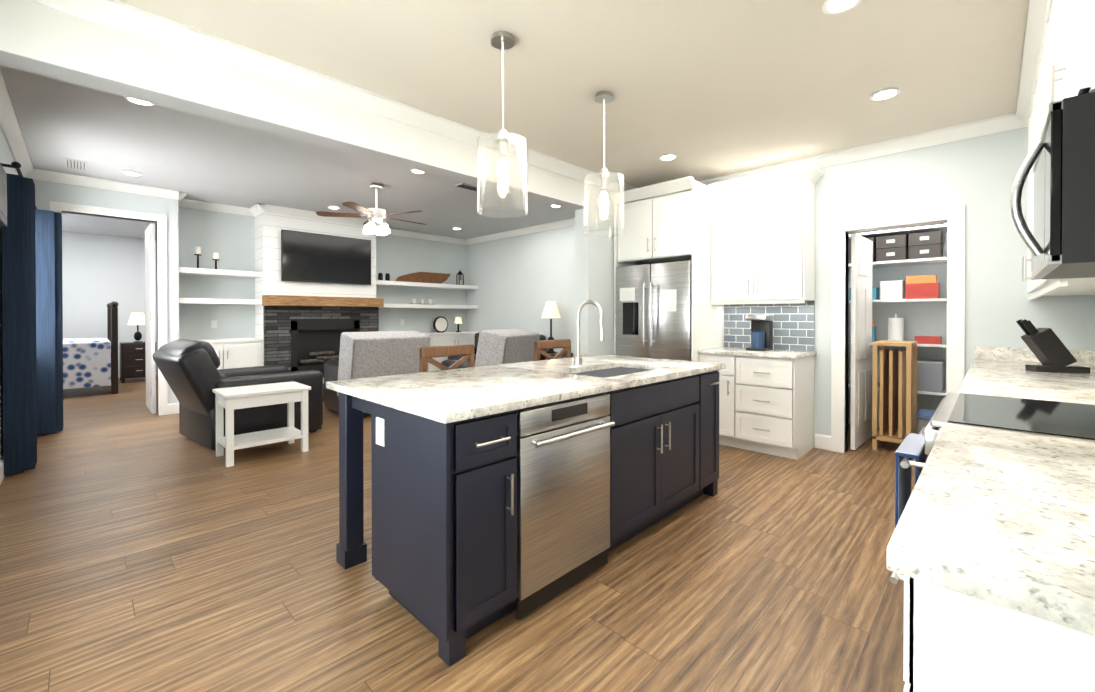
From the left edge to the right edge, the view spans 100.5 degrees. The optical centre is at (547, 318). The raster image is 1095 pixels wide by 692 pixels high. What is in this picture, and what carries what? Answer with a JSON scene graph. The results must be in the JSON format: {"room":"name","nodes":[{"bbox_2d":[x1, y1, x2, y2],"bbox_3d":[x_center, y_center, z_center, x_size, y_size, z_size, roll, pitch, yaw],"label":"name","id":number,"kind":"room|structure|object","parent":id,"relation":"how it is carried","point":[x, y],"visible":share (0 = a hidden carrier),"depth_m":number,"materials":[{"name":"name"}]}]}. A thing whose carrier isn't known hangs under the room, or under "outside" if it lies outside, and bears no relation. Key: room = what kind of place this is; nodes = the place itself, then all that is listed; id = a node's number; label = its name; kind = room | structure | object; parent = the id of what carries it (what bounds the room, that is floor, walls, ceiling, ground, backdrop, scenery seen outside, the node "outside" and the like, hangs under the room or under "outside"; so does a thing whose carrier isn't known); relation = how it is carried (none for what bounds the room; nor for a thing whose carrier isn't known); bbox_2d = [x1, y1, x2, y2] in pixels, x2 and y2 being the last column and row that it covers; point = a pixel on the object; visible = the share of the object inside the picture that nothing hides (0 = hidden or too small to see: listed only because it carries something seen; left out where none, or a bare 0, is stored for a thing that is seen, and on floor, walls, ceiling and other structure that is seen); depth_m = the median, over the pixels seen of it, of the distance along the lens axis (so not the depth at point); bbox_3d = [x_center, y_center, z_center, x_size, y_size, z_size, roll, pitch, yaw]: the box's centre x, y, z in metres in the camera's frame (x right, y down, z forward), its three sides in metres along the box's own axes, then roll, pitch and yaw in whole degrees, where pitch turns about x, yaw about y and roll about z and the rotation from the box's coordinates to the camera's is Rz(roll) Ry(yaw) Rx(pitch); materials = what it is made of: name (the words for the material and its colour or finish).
{"room":"living room and kitchen","nodes":[
{"label":"living room and kitchen","id":0,"kind":"room"},
{"bbox_2d":[0,226,2,460],"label":"curtain","id":1,"kind":"object","parent":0,"point":[1,353],"depth_m":3.58,"materials":[{"name":"blue fabric"}]},
{"bbox_2d":[0,457,4,484],"bbox_3d":[-4.171,1.166,3.475,4.200,0.135,0.016,0,1,44],"label":"baseboard","id":2,"kind":"structure","parent":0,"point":[2,475],"depth_m":3.47,"materials":[{"name":"white"}]},
{"bbox_2d":[0,128,17,174],"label":"wall","id":3,"kind":"structure","parent":0,"point":[6,156],"depth_m":3.85,"materials":[{"name":"grey paint"}]},
{"bbox_2d":[0,163,6,226],"bbox_3d":[-3.032,-0.784,2.409,1.700,0.350,0.102,0,1,44],"label":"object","id":4,"kind":"object","parent":3,"relation":"attached to","point":[3,198],"visible":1,"depth_m":2.88,"materials":[{"name":"black"}]},
{"bbox_2d":[1,162,36,208],"bbox_3d":[-4.816,-1.161,4.171,2.270,0.050,0.129,0,1,44],"label":"curtain rod","id":5,"kind":"object","parent":3,"relation":"attached to","point":[16,165],"visible":0.46,"depth_m":3.43,"materials":[{"name":"black metal"}]},
{"bbox_2d":[2,173,36,474],"bbox_3d":[-4.267,0.042,3.683,0.320,2.340,0.160,0,1,44],"label":"curtain","id":6,"kind":"object","parent":5,"relation":"hanging from","point":[19,345],"visible":0.83,"depth_m":3.58,"materials":[{"name":"blue fabric"}]},
{"bbox_2d":[35,209,62,434],"bbox_3d":[-5.383,0.034,4.859,0.320,2.340,0.280,0,1,44],"label":"curtain","id":7,"kind":"object","parent":5,"relation":"hanging from","point":[49,316],"visible":0.52,"depth_m":4.78,"materials":[{"name":"blue fabric"}]},
{"bbox_2d":[62,232,156,377],"bbox_3d":[-8.921,-0.228,8.977,0.100,2.850,4.350,0,1,44],"label":"wall","id":8,"kind":"structure","parent":0,"point":[100,273],"depth_m":9.00,"materials":[{"name":"white paint"}]},
{"bbox_2d":[33,179,466,412],"bbox_3d":[-3.737,-0.217,7.318,0.570,2.850,6.370,0,1,44],"label":"wall","id":9,"kind":"structure","parent":0,"point":[238,242],"depth_m":6.68,"materials":[{"name":"grey paint"}]},
{"bbox_2d":[0,69,35,178],"bbox_3d":[-4.157,-1.567,3.492,4.170,0.100,0.085,0,1,44],"label":"crown molding","id":10,"kind":"structure","parent":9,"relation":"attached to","point":[9,125],"depth_m":3.82,"materials":[{"name":"white wood"}]},
{"bbox_2d":[50,201,167,415],"bbox_3d":[-5.223,-0.045,5.465,0.140,2.530,1.000,0,1,44],"label":"door frame","id":11,"kind":"structure","parent":9,"relation":"attached to","point":[161,237],"depth_m":5.72,"materials":[{"name":"white wood"}]},
{"bbox_2d":[36,169,189,203],"bbox_3d":[-5.124,-1.579,5.424,0.085,0.100,1.315,0,1,44],"label":"crown molding","id":12,"kind":"structure","parent":9,"relation":"attached to","point":[45,175],"depth_m":5.36,"materials":[{"name":"white"}]},
{"bbox_2d":[145,223,155,413],"bbox_3d":[-5.298,-0.004,6.064,0.795,2.420,0.044,0,1,44],"label":"door leaf","id":13,"kind":"structure","parent":9,"relation":"in","point":[150,316],"depth_m":5.86,"materials":[{"name":"white wood"}]},
{"bbox_2d":[178,200,183,206],"bbox_3d":[-4.852,-1.583,6.019,0.360,0.100,0.085,0,1,44],"label":"crown molding","id":14,"kind":"structure","parent":9,"relation":"attached to","point":[180,202],"depth_m":6.20,"materials":[{"name":"white wood"}]},
{"bbox_2d":[211,320,216,327],"bbox_3d":[-4.762,0.078,6.504,0.005,0.110,0.070,0,1,44],"label":"electrical outlet plate","id":15,"kind":"object","parent":9,"relation":"attached to","point":[213,323],"depth_m":6.50,"materials":[{"name":"white plastic"}]},
{"bbox_2d":[184,200,254,216],"bbox_3d":[-4.712,-1.587,6.487,0.085,0.100,0.950,0,1,44],"label":"crown molding","id":16,"kind":"structure","parent":9,"relation":"attached to","point":[195,204],"depth_m":6.48,"materials":[{"name":"white wood"}]},
{"bbox_2d":[179,267,261,304],"bbox_3d":[-4.599,-0.441,6.384,0.398,0.470,0.946,0,1,44],"label":"shelf","id":17,"kind":"object","parent":9,"relation":"attached to","point":[214,272],"visible":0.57,"depth_m":6.24,"materials":[{"name":"white wood"}]},
{"bbox_2d":[194,247,201,267],"bbox_3d":[-4.750,-0.826,6.186,0.080,0.300,0.080,0,1,44],"label":"candle holder","id":18,"kind":"object","parent":17,"relation":"on","point":[198,251],"visible":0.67,"depth_m":6.17,"materials":[{"name":"white wax"}]},
{"bbox_2d":[212,253,218,268],"bbox_3d":[-4.610,-0.796,6.329,0.080,0.240,0.080,0,1,44],"label":"candle holder","id":19,"kind":"object","parent":17,"relation":"on","point":[216,257],"visible":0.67,"depth_m":6.32,"materials":[{"name":"white wax"}]},
{"bbox_2d":[248,204,261,215],"bbox_3d":[-4.247,-1.588,6.638,0.360,0.100,0.085,0,1,44],"label":"crown molding","id":20,"kind":"structure","parent":9,"relation":"attached to","point":[252,210],"depth_m":6.72,"materials":[{"name":"white wood"}]},
{"bbox_2d":[256,203,382,227],"bbox_3d":[-3.472,-1.591,7.113,0.085,0.100,1.850,0,1,44],"label":"crown molding","id":21,"kind":"structure","parent":9,"relation":"attached to","point":[260,207],"depth_m":6.88,"materials":[{"name":"white wood"}]},
{"bbox_2d":[281,229,370,284],"bbox_3d":[-3.438,-0.936,7.154,0.074,0.750,1.340,0,1,44],"label":"wall-mounted tv","id":22,"kind":"object","parent":9,"relation":"attached to","point":[313,257],"visible":0.98,"depth_m":7.07,"materials":[{"name":"black plastic"}]},
{"bbox_2d":[388,228,463,243],"bbox_3d":[-2.478,-1.602,8.770,0.085,0.100,2.080,0,1,44],"label":"crown molding","id":23,"kind":"structure","parent":9,"relation":"attached to","point":[395,232],"depth_m":8.86,"materials":[{"name":"white wood"}]},
{"bbox_2d":[376,280,477,308],"bbox_3d":[-2.330,-0.436,8.703,0.398,0.470,2.176,0,1,44],"label":"shelf","id":24,"kind":"object","parent":9,"relation":"attached to","point":[420,285],"visible":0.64,"depth_m":8.52,"materials":[{"name":"white wood"}]},
{"bbox_2d":[378,273,382,279],"bbox_3d":[-2.946,-0.738,8.031,0.077,0.140,0.077,0,0,29],"label":"decorative jar","id":25,"kind":"object","parent":24,"relation":"on","point":[380,276],"depth_m":8.00,"materials":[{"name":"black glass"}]},
{"bbox_2d":[385,273,389,280],"bbox_3d":[-2.855,-0.738,8.124,0.077,0.140,0.077,0,0,29],"label":"decorative jar","id":26,"kind":"object","parent":24,"relation":"on","point":[387,276],"depth_m":8.09,"materials":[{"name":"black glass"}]},
{"bbox_2d":[412,299,431,303],"bbox_3d":[-2.372,-0.323,8.620,0.120,0.102,0.480,0,1,44],"label":"votive","id":27,"kind":"object","parent":24,"relation":"on","point":[421,301],"visible":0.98,"depth_m":8.60,"materials":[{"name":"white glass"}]},
{"bbox_2d":[395,272,450,283],"bbox_3d":[-2.362,-0.785,8.705,0.050,0.221,1.180,0,1,44],"label":"bowl","id":28,"kind":"object","parent":24,"relation":"on","point":[429,277],"visible":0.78,"depth_m":8.71,"materials":[{"name":"brown wood"}]},
{"bbox_2d":[456,271,463,284],"bbox_3d":[-1.771,-0.840,9.231,0.170,0.329,0.170,0,1,44],"label":"decorative lantern","id":29,"kind":"object","parent":24,"relation":"on","point":[460,274],"visible":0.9,"depth_m":9.22,"materials":[{"name":"black metal"}]},
{"bbox_2d":[0,0,587,209],"bbox_3d":[-1.099,-1.389,3.365,0.180,0.453,4.180,0,1,44],"label":"header beam","id":30,"kind":"structure","parent":0,"point":[39,39],"depth_m":2.54,"materials":[{"name":"white paint"}]},
{"bbox_2d":[0,375,914,691],"bbox_3d":[-2.622,1.245,5.558,15.500,0.050,11.500,0,1,44],"label":"floor","id":31,"kind":"structure","parent":0,"point":[142,549],"depth_m":2.10,"materials":[{"name":"brown wood"}]},
{"bbox_2d":[63,301,118,393],"bbox_3d":[-8.263,0.464,7.100,1.592,1.490,2.240,0,1,44],"label":"bed","id":32,"kind":"object","parent":31,"relation":"on","point":[90,362],"visible":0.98,"depth_m":7.16,"materials":[{"name":"white fabric"}]},
{"bbox_2d":[120,342,156,382],"bbox_3d":[-7.934,0.828,8.823,0.536,0.740,0.500,0,1,44],"label":"nightstand","id":33,"kind":"object","parent":31,"relation":"on","point":[132,359],"visible":0.65,"depth_m":8.60,"materials":[{"name":"brown wood"}]},
{"bbox_2d":[127,312,144,342],"bbox_3d":[-7.947,0.167,8.831,0.300,0.579,0.300,0,1,44],"label":"light","id":34,"kind":"object","parent":33,"relation":"on","point":[137,318],"visible":0.96,"depth_m":8.77,"materials":[{"name":"white fabric"}]},
{"bbox_2d":[196,338,262,368],"bbox_3d":[-4.576,0.752,6.369,0.464,0.925,0.946,0,1,44],"label":"base cabinet","id":35,"kind":"object","parent":31,"relation":"on","point":[238,352],"visible":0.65,"depth_m":6.36,"materials":[{"name":"white paint"}]},
{"bbox_2d":[153,339,322,450],"bbox_3d":[-3.191,0.715,4.772,1.040,1.020,1.296,0,0,37],"label":"leather recliner","id":36,"kind":"object","parent":31,"relation":"on","point":[193,375],"visible":0.83,"depth_m":4.37,"materials":[{"name":"black leather"}]},
{"bbox_2d":[212,381,310,466],"bbox_3d":[-2.599,0.929,4.156,0.490,0.600,0.670,0,1,44],"label":"side table","id":37,"kind":"object","parent":31,"relation":"on","point":[230,400],"visible":1,"depth_m":4.06,"materials":[{"name":"white wood"}]},
{"bbox_2d":[262,295,383,401],"bbox_3d":[-3.314,0.435,6.972,0.516,1.550,1.720,0,1,44],"label":"fireplace","id":38,"kind":"object","parent":31,"relation":"on","point":[301,333],"visible":0.52,"depth_m":6.93,"materials":[{"name":"stone"}]},
{"bbox_2d":[324,330,430,415],"bbox_3d":[-2.293,0.689,6.058,1.106,1.054,1.020,0,1,44],"label":"sofa","id":39,"kind":"object","parent":31,"relation":"on","point":[373,354],"visible":0.56,"depth_m":5.64,"materials":[{"name":"fabric"}]},
{"bbox_2d":[428,335,434,371],"bbox_3d":[-2.679,0.756,8.333,0.428,0.890,1.147,0,1,44],"label":"base cabinet","id":40,"kind":"object","parent":31,"relation":"on","point":[431,367],"depth_m":8.55,"materials":[{"name":"white paint"}]},
{"bbox_2d":[419,344,473,371],"bbox_3d":[-0.785,0.706,3.128,0.420,1.060,0.420,0,1,44],"label":"counter stool","id":41,"kind":"object","parent":31,"relation":"on","point":[427,354],"visible":0.21,"depth_m":2.96,"materials":[{"name":"brown wood"}]},
{"bbox_2d":[435,332,477,370],"bbox_3d":[-1.959,0.751,9.068,0.428,0.890,1.147,0,1,44],"label":"base cabinet","id":42,"kind":"object","parent":31,"relation":"on","point":[452,338],"depth_m":8.85,"materials":[{"name":"white paint"}]},
{"bbox_2d":[423,331,474,334],"bbox_3d":[-2.319,0.291,8.698,0.428,0.034,2.176,0,1,44],"label":"countertop","id":43,"kind":"structure","parent":42,"relation":"on","point":[466,332],"depth_m":9.00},
{"bbox_2d":[433,316,447,332],"bbox_3d":[-2.105,0.112,8.963,0.065,0.320,0.320,0,1,44],"label":"decorative clock","id":44,"kind":"object","parent":43,"relation":"on","point":[440,324],"visible":1,"depth_m":8.93,"materials":[{"name":"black metal"}]},
{"bbox_2d":[454,317,462,331],"bbox_3d":[-1.798,0.118,9.180,0.170,0.304,0.170,0,1,44],"label":"light","id":45,"kind":"object","parent":43,"relation":"on","point":[458,320],"visible":0.98,"depth_m":9.13,"materials":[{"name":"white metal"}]},
{"bbox_2d":[440,328,539,369],"bbox_3d":[-0.790,0.678,6.209,1.090,1.074,0.960,0,0,24],"label":"recliner","id":46,"kind":"object","parent":31,"relation":"on","point":[501,346],"visible":0.44,"depth_m":5.71,"materials":[{"name":"fabric"}]},
{"bbox_2d":[448,332,545,360],"bbox_3d":[-0.950,0.712,8.207,1.780,0.880,0.910,0,1,44],"label":"leather sofa","id":47,"kind":"object","parent":31,"relation":"on","point":[542,337],"visible":0.02,"depth_m":8.38,"materials":[{"name":"black leather"}]},
{"bbox_2d":[336,368,725,666],"bbox_3d":[0.088,0.796,2.736,1.096,0.885,2.240,0,1,44],"label":"kitchen island","id":48,"kind":"object","parent":31,"relation":"on","point":[500,491],"depth_m":1.94,"materials":[{"name":"blue paint"}]},
{"bbox_2d":[326,356,725,423],"bbox_3d":[0.062,0.335,2.765,1.095,0.035,2.300,0,1,44],"label":"island countertop","id":49,"kind":"structure","parent":48,"relation":"on","point":[440,396],"depth_m":2.23,"materials":[{"name":"white stone"}]},
{"bbox_2d":[570,300,605,363],"bbox_3d":[0.306,0.096,3.084,0.251,0.440,0.126,0,1,44],"label":"faucet","id":50,"kind":"object","parent":49,"relation":"on","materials":[{"name":"silver metal"}]},
{"bbox_2d":[578,364,649,375],"bbox_3d":[0.416,0.446,2.888,0.454,0.212,0.764,0,1,44],"label":"sink","id":51,"kind":"object","parent":49,"relation":"in","point":[615,369],"depth_m":3.05,"materials":[{"name":"grey metal"}]},
{"bbox_2d":[534,339,570,360],"bbox_3d":[-0.086,0.701,3.842,0.420,1.060,0.420,0,1,44],"label":"counter stool","id":52,"kind":"object","parent":31,"relation":"on","point":[541,345],"visible":0.15,"depth_m":3.67,"materials":[{"name":"brown wood"}]},
{"bbox_2d":[540,352,572,359],"bbox_3d":[0.055,0.887,7.519,0.530,0.640,0.520,0,1,44],"label":"end table","id":53,"kind":"object","parent":31,"relation":"on","point":[552,354],"visible":0.19,"depth_m":7.36,"materials":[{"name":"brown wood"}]},
{"bbox_2d":[541,301,560,352],"bbox_3d":[0.058,0.141,7.518,0.320,0.849,0.320,0,1,44],"label":"light","id":54,"kind":"object","parent":53,"relation":"on","point":[550,310],"visible":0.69,"depth_m":7.43,"materials":[{"name":"white fabric"}]},
{"bbox_2d":[616,260,691,360],"bbox_3d":[1.295,0.313,4.986,0.890,1.780,0.764,0,1,44],"label":"refrigerator","id":55,"kind":"object","parent":31,"relation":"on","point":[653,310],"visible":0.52,"depth_m":4.71,"materials":[{"name":"grey metal"}]},
{"bbox_2d":[694,351,737,446],"bbox_3d":[1.837,0.783,4.603,0.365,0.885,0.617,0,1,44],"label":"base cabinet","id":56,"kind":"object","parent":31,"relation":"on","point":[726,376],"depth_m":4.33,"materials":[{"name":"white paint"}]},
{"bbox_2d":[734,355,813,459],"bbox_3d":[2.126,0.785,4.320,0.565,0.885,0.617,0,1,44],"label":"base cabinet","id":57,"kind":"object","parent":31,"relation":"on","point":[774,398],"depth_m":4.08,"materials":[{"name":"white paint"}]},
{"bbox_2d":[698,347,816,358],"bbox_3d":[2.019,0.325,4.411,0.890,0.035,0.632,0,1,44],"label":"countertop","id":58,"kind":"structure","parent":57,"relation":"on","point":[772,354],"depth_m":4.22,"materials":[{"name":"white stone"}]},
{"bbox_2d":[745,314,773,350],"bbox_3d":[2.065,0.132,4.435,0.190,0.349,0.220,0,1,44],"label":"coffee maker","id":59,"kind":"object","parent":58,"relation":"on","point":[761,332],"visible":1,"depth_m":4.39,"materials":[{"name":"black plastic"}]},
{"bbox_2d":[872,340,916,449],"bbox_3d":[3.310,0.723,4.335,0.285,1.010,0.455,0,1,44],"label":"rack","id":60,"kind":"object","parent":31,"relation":"on","point":[898,408],"visible":0.83,"depth_m":4.26,"materials":[{"name":"brown wood"}]},
{"bbox_2d":[915,409,934,433],"bbox_3d":[3.693,1.063,4.289,0.320,0.330,0.360,0,1,44],"label":"box","id":61,"kind":"object","parent":31,"relation":"on","point":[923,416],"depth_m":4.26,"materials":[{"name":"grey"}]},
{"bbox_2d":[886,346,1094,691],"bbox_3d":[2.129,0.734,1.908,0.643,1.020,4.062,0,1,44],"label":"base cabinet","id":62,"kind":"object","parent":31,"relation":"on","point":[990,552],"depth_m":0.67,"materials":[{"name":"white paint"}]},
{"bbox_2d":[1016,319,1089,373],"bbox_3d":[3.022,0.160,2.738,0.305,0.315,0.100,0,0,19],"label":"knife block","id":63,"kind":"object","parent":62,"relation":"on","point":[1049,349],"visible":1,"depth_m":2.70,"materials":[{"name":"black wood"}]},
{"bbox_2d":[895,392,1094,527],"bbox_3d":[1.677,0.741,1.534,0.744,0.970,0.765,0,1,44],"label":"range","id":64,"kind":"object","parent":31,"relation":"on","point":[1065,420],"visible":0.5,"depth_m":1.56,"materials":[{"name":"silver metal"}]},
{"bbox_2d":[0,0,1028,239],"bbox_3d":[-2.622,-1.630,5.539,15.500,0.200,11.500,0,1,44],"label":"ceiling","id":65,"kind":"structure","parent":0,"point":[701,90],"depth_m":3.04,"materials":[{"name":"paint"}]},
{"bbox_2d":[65,158,86,169],"bbox_3d":[-4.940,-1.617,4.771,0.360,0.016,0.160,0,1,44],"label":"ceiling vent","id":66,"kind":"object","parent":65,"relation":"in","point":[75,164],"depth_m":4.75,"materials":[{"name":"grey metal"}]},
{"bbox_2d":[122,170,141,175],"bbox_3d":[-4.625,-1.620,5.065,0.169,0.014,0.169,0,0,20],"label":"recessed light","id":67,"kind":"object","parent":65,"relation":"in","point":[127,172],"depth_m":5.05,"materials":[{"name":"white plastic"}]},
{"bbox_2d":[124,97,154,105],"bbox_3d":[-3.001,-1.609,3.350,0.169,0.014,0.169,0,0,38],"label":"recessed light","id":68,"kind":"object","parent":65,"relation":"in","point":[135,101],"depth_m":3.37,"materials":[{"name":"white plastic"}]},
{"bbox_2d":[328,206,339,208],"bbox_3d":[-3.129,-1.631,6.665,0.169,0.014,0.169,0,0,38],"label":"recessed light","id":69,"kind":"object","parent":65,"relation":"in","point":[332,207],"depth_m":6.64,"materials":[{"name":"white"}]},
{"bbox_2d":[316,183,425,235],"bbox_3d":[-2.049,-1.335,5.563,1.298,0.590,1.249,0,1,44],"label":"ceiling fan","id":70,"kind":"object","parent":65,"relation":"hanging from","point":[375,215],"visible":1,"depth_m":5.44,"materials":[{"name":"silver metal"}]},
{"bbox_2d":[410,169,424,173],"bbox_3d":[-1.414,-1.620,4.986,0.169,0.014,0.169,0,0,38],"label":"recessed light","id":71,"kind":"object","parent":65,"relation":"in","point":[412,170],"depth_m":4.99,"materials":[{"name":"white plastic"}]},
{"bbox_2d":[454,183,485,190],"bbox_3d":[-0.954,-1.623,5.628,0.160,0.016,0.360,0,1,44],"label":"ceiling vent","id":72,"kind":"object","parent":65,"relation":"in","point":[462,185],"depth_m":5.57,"materials":[{"name":"grey metal"}]},
{"bbox_2d":[477,31,527,217],"bbox_3d":[-0.240,-1.040,2.443,0.270,0.940,0.270,0,1,44],"label":"pendant light","id":73,"kind":"object","parent":65,"relation":"hanging from","point":[502,41],"visible":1,"depth_m":2.42,"materials":[{"name":"clear glass"}]},
{"bbox_2d":[584,91,623,236],"bbox_3d":[0.382,-1.044,3.079,0.270,0.940,0.270,0,1,44],"label":"pendant light","id":74,"kind":"object","parent":65,"relation":"hanging from","point":[603,177],"visible":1,"depth_m":3.06,"materials":[{"name":"clear glass"}]},
{"bbox_2d":[658,154,676,160],"bbox_3d":[1.126,-1.515,4.265,0.169,0.014,0.169,0,0,35],"label":"recessed light","id":75,"kind":"object","parent":65,"relation":"in","point":[665,157],"depth_m":4.26,"materials":[{"name":"white plastic"}]},
{"bbox_2d":[822,0,861,13],"bbox_3d":[1.396,-1.501,2.154,0.169,0.014,0.169,0,0,38],"label":"recessed light","id":76,"kind":"object","parent":65,"relation":"in","point":[834,6],"depth_m":2.17,"materials":[{"name":"white plastic"}]},
{"bbox_2d":[870,88,900,100],"bbox_3d":[2.263,-1.507,3.054,0.169,0.014,0.169,0,0,38],"label":"recessed light","id":77,"kind":"object","parent":65,"relation":"in","point":[887,93],"depth_m":3.04,"materials":[{"name":"white plastic"}]},
{"bbox_2d":[466,225,574,359],"bbox_3d":[-0.025,-0.222,8.059,4.840,2.850,0.120,0,1,44],"label":"wall","id":78,"kind":"structure","parent":0,"point":[519,281],"depth_m":8.35,"materials":[{"name":"grey paint"}]},
{"bbox_2d":[464,218,574,244],"bbox_3d":[-0.090,-1.596,7.969,4.620,0.100,0.085,0,1,44],"label":"crown molding","id":79,"kind":"structure","parent":78,"relation":"attached to","point":[567,222],"depth_m":8.29,"materials":[{"name":"white wood"}]},
{"bbox_2d":[575,184,615,356],"bbox_3d":[1.087,-0.206,5.606,0.180,2.850,2.070,0,1,44],"label":"wall","id":80,"kind":"structure","parent":0,"point":[594,267],"depth_m":4.91,"materials":[{"name":"grey paint"}]},
{"bbox_2d":[28,0,636,192],"bbox_3d":[-0.602,-1.468,3.683,0.085,0.100,5.330,0,1,44],"label":"crown molding","id":81,"kind":"structure","parent":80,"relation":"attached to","point":[128,18],"depth_m":2.65,"materials":[{"name":"white wood"}]},
{"bbox_2d":[848,222,946,431],"bbox_3d":[3.855,-0.202,5.018,2.000,2.850,0.100,0,1,44],"label":"wall","id":82,"kind":"structure","parent":0,"point":[925,318],"depth_m":4.86,"materials":[{"name":"white paint"}]},
{"bbox_2d":[848,224,946,395],"bbox_3d":[3.679,-0.088,4.839,1.790,1.665,0.398,0,1,44],"label":"pantry shelving","id":83,"kind":"object","parent":82,"relation":"attached to","point":[920,229],"visible":0.17,"depth_m":4.64,"materials":[{"name":"white wood"}]},
{"bbox_2d":[898,359,945,392],"bbox_3d":[3.794,0.572,4.718,0.480,0.294,0.340,0,1,44],"label":"box","id":84,"kind":"object","parent":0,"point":[930,375],"depth_m":4.50,"materials":[{"name":"grey"}]},
{"bbox_2d":[814,127,1094,450],"bbox_3d":[2.549,-0.198,4.420,3.570,2.850,0.120,0,1,44],"label":"wall","id":85,"kind":"structure","parent":0,"point":[976,176],"depth_m":3.58,"materials":[{"name":"grey paint"}]},
{"bbox_2d":[614,179,709,265],"bbox_3d":[1.343,-0.997,5.026,0.910,0.720,0.687,0,1,44],"label":"upper cabinet","id":86,"kind":"object","parent":85,"relation":"attached to","point":[670,223],"depth_m":4.68,"materials":[{"name":"white paint"}]},
{"bbox_2d":[710,164,817,302],"bbox_3d":[2.112,-0.773,4.513,0.870,1.200,0.347,0,1,44],"label":"upper cabinet","id":87,"kind":"object","parent":85,"relation":"attached to","point":[745,245],"depth_m":4.33,"materials":[{"name":"white paint"}]},
{"bbox_2d":[850,233,872,449],"bbox_3d":[3.099,0.212,4.444,0.107,2.010,0.671,0,1,44],"label":"door leaf","id":88,"kind":"structure","parent":85,"relation":"in","point":[861,338],"depth_m":4.35,"materials":[{"name":"white wood"}]},
{"bbox_2d":[698,112,1027,185],"bbox_3d":[2.517,-1.472,4.300,3.460,0.100,0.085,0,1,44],"label":"crown molding","id":89,"kind":"structure","parent":85,"relation":"attached to","point":[1006,122],"depth_m":3.82,"materials":[{"name":"white wood"}]},
{"bbox_2d":[831,204,964,452],"bbox_3d":[3.010,0.163,3.958,0.910,2.135,0.140,0,1,44],"label":"door frame","id":90,"kind":"structure","parent":85,"relation":"attached to","point":[953,217],"depth_m":3.94,"materials":[{"name":"white wood"}]},
{"bbox_3d":[1.962,-0.176,1.182,0.120,2.850,5.570,0,1,44],"label":"wall","id":91,"kind":"structure","parent":0,"visible":0},
{"bbox_2d":[1022,256,1041,299],"bbox_3d":[3.495,-0.836,3.082,0.346,1.346,0.459,0,1,44],"label":"upper cabinet","id":92,"kind":"object","parent":91,"relation":"attached to","point":[1029,297],"depth_m":2.81,"materials":[{"name":"white paint"}]},
{"bbox_2d":[1024,64,1094,295],"bbox_3d":[3.031,-0.833,2.608,0.346,1.346,0.977,0,1,44],"label":"upper cabinet","id":93,"kind":"object","parent":91,"relation":"attached to","point":[1027,95],"depth_m":2.97,"materials":[{"name":"white paint"}]},
{"bbox_2d":[1032,0,1094,291],"bbox_3d":[2.416,-0.829,1.980,0.346,1.346,1.038,0,1,44],"label":"upper cabinet","id":94,"kind":"object","parent":91,"relation":"attached to","point":[1040,41],"depth_m":2.29,"materials":[{"name":"white paint"}]},
{"bbox_2d":[1048,0,1094,104],"bbox_3d":[1.827,-1.055,1.377,0.346,0.886,0.767,0,1,44],"label":"upper cabinet","id":95,"kind":"object","parent":91,"relation":"attached to","point":[1058,61],"depth_m":1.44,"materials":[{"name":"white paint"}]},
{"bbox_2d":[1010,92,1094,279],"bbox_3d":[1.781,-0.379,1.425,0.474,0.452,0.761,0,1,44],"label":"microwave","id":96,"kind":"object","parent":95,"relation":"attached to","point":[1059,160],"visible":1,"depth_m":1.25,"materials":[{"name":"black plastic"}]}
]}

